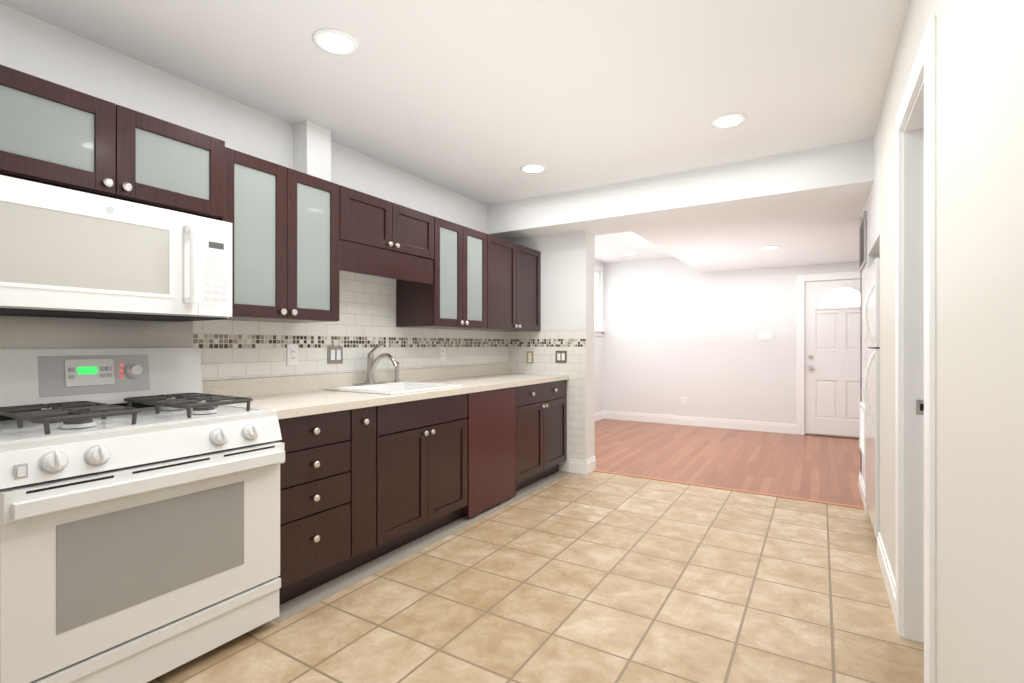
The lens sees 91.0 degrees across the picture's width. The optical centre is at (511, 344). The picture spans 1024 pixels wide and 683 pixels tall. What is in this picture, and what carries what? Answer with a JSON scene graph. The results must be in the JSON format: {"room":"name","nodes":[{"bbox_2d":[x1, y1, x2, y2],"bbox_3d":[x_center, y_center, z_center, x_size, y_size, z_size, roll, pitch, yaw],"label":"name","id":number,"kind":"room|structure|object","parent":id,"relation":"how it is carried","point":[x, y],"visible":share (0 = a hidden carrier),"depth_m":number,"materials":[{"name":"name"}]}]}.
{"room":"kitchen","nodes":[
{"label":"kitchen","id":0,"kind":"room"},
{"bbox_2d":[0,0,1023,682],"bbox_3d":[1.065,-0.120,3.364,4.540,2.640,8.890,0,0,32],"label":"wall","id":1,"kind":"structure","parent":0,"point":[462,112],"depth_m":2.51,"materials":[{"name":"white paint"}]},
{"bbox_2d":[0,315,192,348],"bbox_3d":[-1.833,-0.044,2.160,0.004,0.148,0.868,0,0,32],"label":"wall","id":2,"kind":"structure","parent":1,"relation":"attached to","point":[22,332],"depth_m":2.17,"materials":[{"name":"white paint"}]},
{"bbox_2d":[0,64,231,221],"bbox_3d":[-1.676,-0.740,2.013,0.422,0.345,0.820,0,0,32],"label":"upper cabinet","id":3,"kind":"object","parent":1,"relation":"attached to","point":[51,133],"depth_m":1.88,"materials":[{"name":"brown wood"}]},
{"bbox_2d":[0,175,231,321],"bbox_3d":[-1.626,-0.327,1.982,0.532,0.430,0.818,0,0,32],"label":"microwave","id":4,"kind":"object","parent":3,"relation":"attached to","point":[66,253],"visible":1,"depth_m":1.84,"materials":[{"name":"white plastic"}]},
{"bbox_2d":[227,149,343,322],"bbox_3d":[-1.306,-0.519,2.666,0.372,0.776,0.660,0,0,32],"label":"upper cabinet","id":5,"kind":"object","parent":1,"relation":"attached to","point":[300,240],"depth_m":2.55,"materials":[{"name":"brown wood"}]},
{"bbox_2d":[312,28,359,55],"bbox_3d":[-0.767,-1.316,2.194,0.196,0.006,0.196,0,0,32],"label":"ceiling light","id":6,"kind":"object","parent":1,"relation":"attached to","point":[335,42],"visible":1,"depth_m":2.19,"materials":[{"name":"white glass"}]},
{"bbox_2d":[193,271,507,380],"bbox_3d":[-1.056,-0.158,3.438,0.006,0.684,3.900,0,0,32],"label":"tile backsplash","id":7,"kind":"structure","parent":1,"relation":"attached to","point":[362,328],"depth_m":3.37,"materials":[{"name":"white tile"}]},
{"bbox_2d":[287,344,297,364],"bbox_3d":[-1.311,0.060,3.008,0.008,0.125,0.075,0,0,32],"label":"outlet","id":8,"kind":"object","parent":7,"relation":"attached to","point":[292,354],"visible":1,"depth_m":3.00,"materials":[{"name":"white plastic"}]},
{"bbox_2d":[327,346,342,363],"bbox_3d":[-1.149,0.065,3.272,0.009,0.115,0.118,0,0,32],"label":"double light switch","id":9,"kind":"object","parent":7,"relation":"attached to","point":[334,354],"visible":1,"depth_m":3.27,"materials":[{"name":"silver metal"}]},
{"bbox_2d":[440,347,444,360],"bbox_3d":[-0.579,0.075,4.202,0.008,0.115,0.072,0,0,32],"label":"outlet","id":10,"kind":"object","parent":7,"relation":"attached to","point":[442,353],"visible":1,"depth_m":4.19,"materials":[{"name":"white plastic"}]},
{"bbox_2d":[202,363,509,396],"bbox_3d":[-0.816,0.236,3.810,0.020,0.100,2.996,0,0,32],"label":"backsplash","id":11,"kind":"structure","parent":1,"relation":"attached to","point":[266,385],"depth_m":3.19,"materials":[{"name":"beige stone"}]},
{"bbox_2d":[344,186,435,267],"bbox_3d":[-0.918,-0.753,3.297,0.372,0.308,0.818,0,0,32],"label":"upper cabinet","id":12,"kind":"object","parent":1,"relation":"attached to","point":[378,230],"depth_m":3.15,"materials":[{"name":"brown wood"}]},
{"bbox_2d":[392,217,495,330],"bbox_3d":[-0.516,-0.519,3.954,0.372,0.776,0.719,0,0,32],"label":"upper cabinet","id":13,"kind":"object","parent":1,"relation":"attached to","point":[457,291],"depth_m":3.74,"materials":[{"name":"brown wood"}]},
{"bbox_2d":[496,237,540,331],"bbox_3d":[-0.135,-0.519,4.576,0.372,0.776,0.980,0,0,32],"label":"upper cabinet","id":14,"kind":"object","parent":1,"relation":"attached to","point":[518,267],"depth_m":4.52,"materials":[{"name":"brown wood"}]},
{"bbox_2d":[520,164,545,172],"bbox_3d":[0.159,-1.316,3.761,0.196,0.006,0.196,0,0,32],"label":"ceiling light","id":15,"kind":"object","parent":1,"relation":"attached to","point":[532,168],"visible":1,"depth_m":3.75,"materials":[{"name":"white glass"}]},
{"bbox_2d":[508,327,585,471],"bbox_3d":[0.321,0.519,4.878,0.850,1.362,0.006,0,0,32],"label":"tiled wall","id":16,"kind":"structure","parent":1,"relation":"attached to","point":[543,345],"depth_m":4.75,"materials":[{"name":"white tile"}]},
{"bbox_2d":[527,352,532,362],"bbox_3d":[0.176,0.125,4.958,0.072,0.115,0.008,0,0,32],"label":"electrical outlet","id":17,"kind":"object","parent":16,"relation":"attached to","point":[529,357],"visible":1,"depth_m":4.95,"materials":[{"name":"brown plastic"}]},
{"bbox_2d":[555,351,566,362],"bbox_3d":[0.466,0.115,4.780,0.118,0.115,0.009,0,0,32],"label":"light switch","id":18,"kind":"object","parent":16,"relation":"attached to","point":[560,356],"visible":1,"depth_m":4.78,"materials":[{"name":"silver metal"}]},
{"bbox_2d":[569,456,595,470],"bbox_3d":[0.326,1.135,5.132,1.134,0.130,0.016,0,0,32],"label":"baseboard","id":19,"kind":"structure","parent":1,"relation":"attached to","point":[586,467],"depth_m":4.70,"materials":[{"name":"white paint"}]},
{"bbox_2d":[595,270,599,328],"bbox_3d":[1.106,-0.710,7.632,0.050,0.940,1.070,0,0,32],"label":"window","id":20,"kind":"structure","parent":1,"relation":"in","point":[597,299],"depth_m":8.04,"materials":[{"name":"white paint"}]},
{"bbox_2d":[595,411,604,421],"bbox_3d":[0.659,1.135,6.803,0.014,0.130,3.210,0,0,32],"label":"baseboard","id":21,"kind":"structure","parent":1,"relation":"attached to","point":[600,415],"depth_m":7.99,"materials":[{"name":"white paint"}]},
{"bbox_2d":[595,265,605,335],"bbox_3d":[1.165,-0.695,7.595,0.050,1.110,1.250,0,0,32],"label":"trim","id":22,"kind":"structure","parent":1,"relation":"attached to","point":[598,332],"depth_m":8.06,"materials":[{"name":"white paint"}]},
{"bbox_2d":[624,252,637,254],"bbox_3d":[1.723,-1.316,7.271,0.196,0.006,0.196,0,0,32],"label":"ceiling light","id":23,"kind":"object","parent":1,"relation":"attached to","point":[631,253],"visible":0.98,"depth_m":7.24,"materials":[{"name":"white glass"}]},
{"bbox_2d":[682,397,686,404],"bbox_3d":[2.572,0.840,7.508,0.072,0.115,0.008,0,0,32],"label":"outlet","id":24,"kind":"object","parent":1,"relation":"attached to","point":[684,400],"visible":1,"depth_m":7.50,"materials":[{"name":"white plastic"}]},
{"bbox_2d":[605,411,796,433],"bbox_3d":[2.664,1.135,7.448,2.700,0.130,0.014,0,0,32],"label":"baseboard","id":25,"kind":"structure","parent":1,"relation":"attached to","point":[640,417],"depth_m":7.34,"materials":[{"name":"white paint"}]},
{"bbox_2d":[711,113,746,127],"bbox_3d":[1.275,-1.316,2.960,0.196,0.006,0.196,0,0,32],"label":"ceiling light","id":26,"kind":"object","parent":1,"relation":"attached to","point":[729,120],"visible":1,"depth_m":2.95,"materials":[{"name":"white glass"}]},
{"bbox_2d":[758,332,771,339],"bbox_3d":[3.493,-0.120,6.943,0.164,0.115,0.009,0,0,32],"label":"light switch","id":27,"kind":"object","parent":1,"relation":"attached to","point":[764,335],"visible":1,"depth_m":6.94,"materials":[{"name":"white plastic"}]},
{"bbox_2d":[760,246,780,248],"bbox_3d":[2.795,-1.050,5.441,0.196,0.006,0.196,0,0,32],"label":"ceiling light","id":28,"kind":"object","parent":1,"relation":"attached to","point":[770,247],"visible":0.98,"depth_m":5.42,"materials":[{"name":"white glass"}]},
{"bbox_2d":[797,271,860,434],"bbox_3d":[4.285,0.177,6.534,0.840,2.045,0.120,0,0,32],"label":"door frame","id":29,"kind":"structure","parent":1,"relation":"attached to","point":[804,342],"depth_m":6.70,"materials":[{"name":"white paint"}]},
{"bbox_2d":[805,279,860,437],"bbox_3d":[4.257,0.176,6.488,0.828,2.031,0.112,0,0,32],"label":"front door","id":30,"kind":"structure","parent":1,"relation":"in","point":[832,354],"depth_m":6.55,"materials":[{"name":"white paint"}]},
{"bbox_2d":[859,402,864,458],"bbox_3d":[2.727,0.655,3.912,0.014,0.370,0.540,0,0,32],"label":"air vent","id":31,"kind":"object","parent":1,"relation":"in","point":[862,427],"visible":0.9,"depth_m":3.92,"materials":[{"name":"white paint"}]},
{"bbox_2d":[859,211,865,271],"bbox_3d":[2.727,-0.790,3.912,0.014,0.380,0.540,0,0,32],"label":"air vent","id":32,"kind":"object","parent":1,"relation":"in","point":[862,244],"visible":0.96,"depth_m":3.88,"materials":[{"name":"grey plastic"}]},
{"bbox_2d":[859,472,867,512],"bbox_3d":[2.724,1.135,3.902,0.016,0.130,0.760,0,0,32],"label":"baseboard","id":33,"kind":"structure","parent":1,"relation":"attached to","point":[861,483],"depth_m":3.85,"materials":[{"name":"white paint"}]},
{"bbox_2d":[877,532,894,619],"bbox_3d":[1.871,1.135,2.512,0.014,0.130,0.860,0,0,32],"label":"baseboard","id":34,"kind":"structure","parent":1,"relation":"attached to","point":[886,570],"depth_m":2.46,"materials":[{"name":"white paint"}]},
{"bbox_2d":[895,15,935,682],"bbox_3d":[1.493,0.115,1.782,0.136,2.170,0.780,0,0,32],"label":"trim","id":35,"kind":"structure","parent":1,"relation":"attached to","point":[915,376],"depth_m":2.03,"materials":[{"name":"white paint"}]},
{"bbox_2d":[916,400,923,414],"bbox_3d":[1.649,0.251,2.023,0.038,0.058,0.003,0,0,32],"label":"strike plate","id":36,"kind":"object","parent":35,"relation":"attached to","point":[919,406],"visible":0.64,"depth_m":2.02,"materials":[{"name":"silver metal"}]},
{"bbox_2d":[147,471,923,682],"bbox_3d":[0.310,1.229,1.845,4.240,0.062,5.510,0,0,32],"label":"floor","id":37,"kind":"structure","parent":0,"point":[596,577],"depth_m":2.33,"materials":[{"name":"beige tile"}]},
{"bbox_2d":[0,348,284,682],"bbox_3d":[-1.497,0.608,1.954,0.781,1.185,0.872,0,0,32],"label":"range","id":38,"kind":"object","parent":37,"relation":"on","point":[139,515],"visible":1,"depth_m":1.76,"materials":[{"name":"white metal"}]},
{"bbox_2d":[277,411,353,604],"bbox_3d":[-1.214,0.764,2.552,0.657,0.872,0.434,0,0,32],"label":"base cabinet","id":39,"kind":"object","parent":37,"relation":"on","point":[317,472],"depth_m":2.39,"materials":[{"name":"brown wood"}]},
{"bbox_2d":[202,391,401,418],"bbox_3d":[-1.115,0.306,2.690,0.681,0.040,0.774,0,0,32],"label":"countertop","id":40,"kind":"structure","parent":39,"relation":"on","point":[295,404],"depth_m":2.58,"materials":[{"name":"beige stone"}]},
{"bbox_2d":[324,381,461,394],"bbox_3d":[-0.761,0.372,3.293,0.580,0.207,0.660,0,0,32],"label":"sink","id":41,"kind":"object","parent":40,"relation":"in","point":[392,388],"visible":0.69,"depth_m":3.37,"materials":[{"name":"white ceramic"}]},
{"bbox_2d":[353,343,399,385],"bbox_3d":[-0.834,0.129,3.433,0.280,0.278,0.402,0,0,32],"label":"faucet","id":42,"kind":"object","parent":41,"relation":"on","point":[372,363],"visible":1,"depth_m":3.41,"materials":[{"name":"silver metal"}]},
{"bbox_2d":[354,407,389,568],"bbox_3d":[-1.038,0.764,2.838,0.657,0.872,0.237,0,0,32],"label":"base cabinet","id":43,"kind":"object","parent":37,"relation":"on","point":[356,491],"depth_m":2.69,"materials":[{"name":"brown wood"}]},
{"bbox_2d":[390,387,521,522],"bbox_3d":[-0.413,0.764,3.853,0.661,0.872,0.748,0,0,32],"label":"base cabinet","id":44,"kind":"object","parent":37,"relation":"on","point":[454,455],"depth_m":3.31,"materials":[{"name":"brown wood"}]},
{"bbox_2d":[418,371,568,394],"bbox_3d":[-0.169,0.306,4.234,0.681,0.040,1.598,0,0,32],"label":"countertop","id":45,"kind":"structure","parent":44,"relation":"on","point":[470,383],"depth_m":4.03,"materials":[{"name":"beige stone"}]},
{"bbox_2d":[522,379,567,487],"bbox_3d":[-0.005,0.764,4.520,0.661,0.872,0.939,0,0,32],"label":"base cabinet","id":46,"kind":"object","parent":37,"relation":"on","point":[544,405],"depth_m":4.36,"materials":[{"name":"brown wood"}]},
{"bbox_2d":[863,258,879,536],"bbox_3d":[2.600,0.343,3.051,0.814,1.715,0.780,0,0,32],"label":"refrigerator","id":47,"kind":"object","parent":37,"relation":"on","point":[871,381],"visible":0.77,"depth_m":2.96,"materials":[{"name":"white metal"}]},
{"bbox_2d":[595,419,863,506],"bbox_3d":[2.504,1.230,5.713,4.540,0.060,3.380,0,0,32],"label":"floor","id":48,"kind":"structure","parent":0,"point":[818,467],"depth_m":5.31,"materials":[{"name":"brown wood"}]},
{"bbox_2d":[594,470,864,508],"bbox_3d":[1.682,1.198,4.238,2.140,0.005,0.045,0,0,32],"label":"threshold strip","id":49,"kind":"object","parent":48,"relation":"on","point":[809,500],"depth_m":4.12,"materials":[{"name":"brown wood"}]}
]}

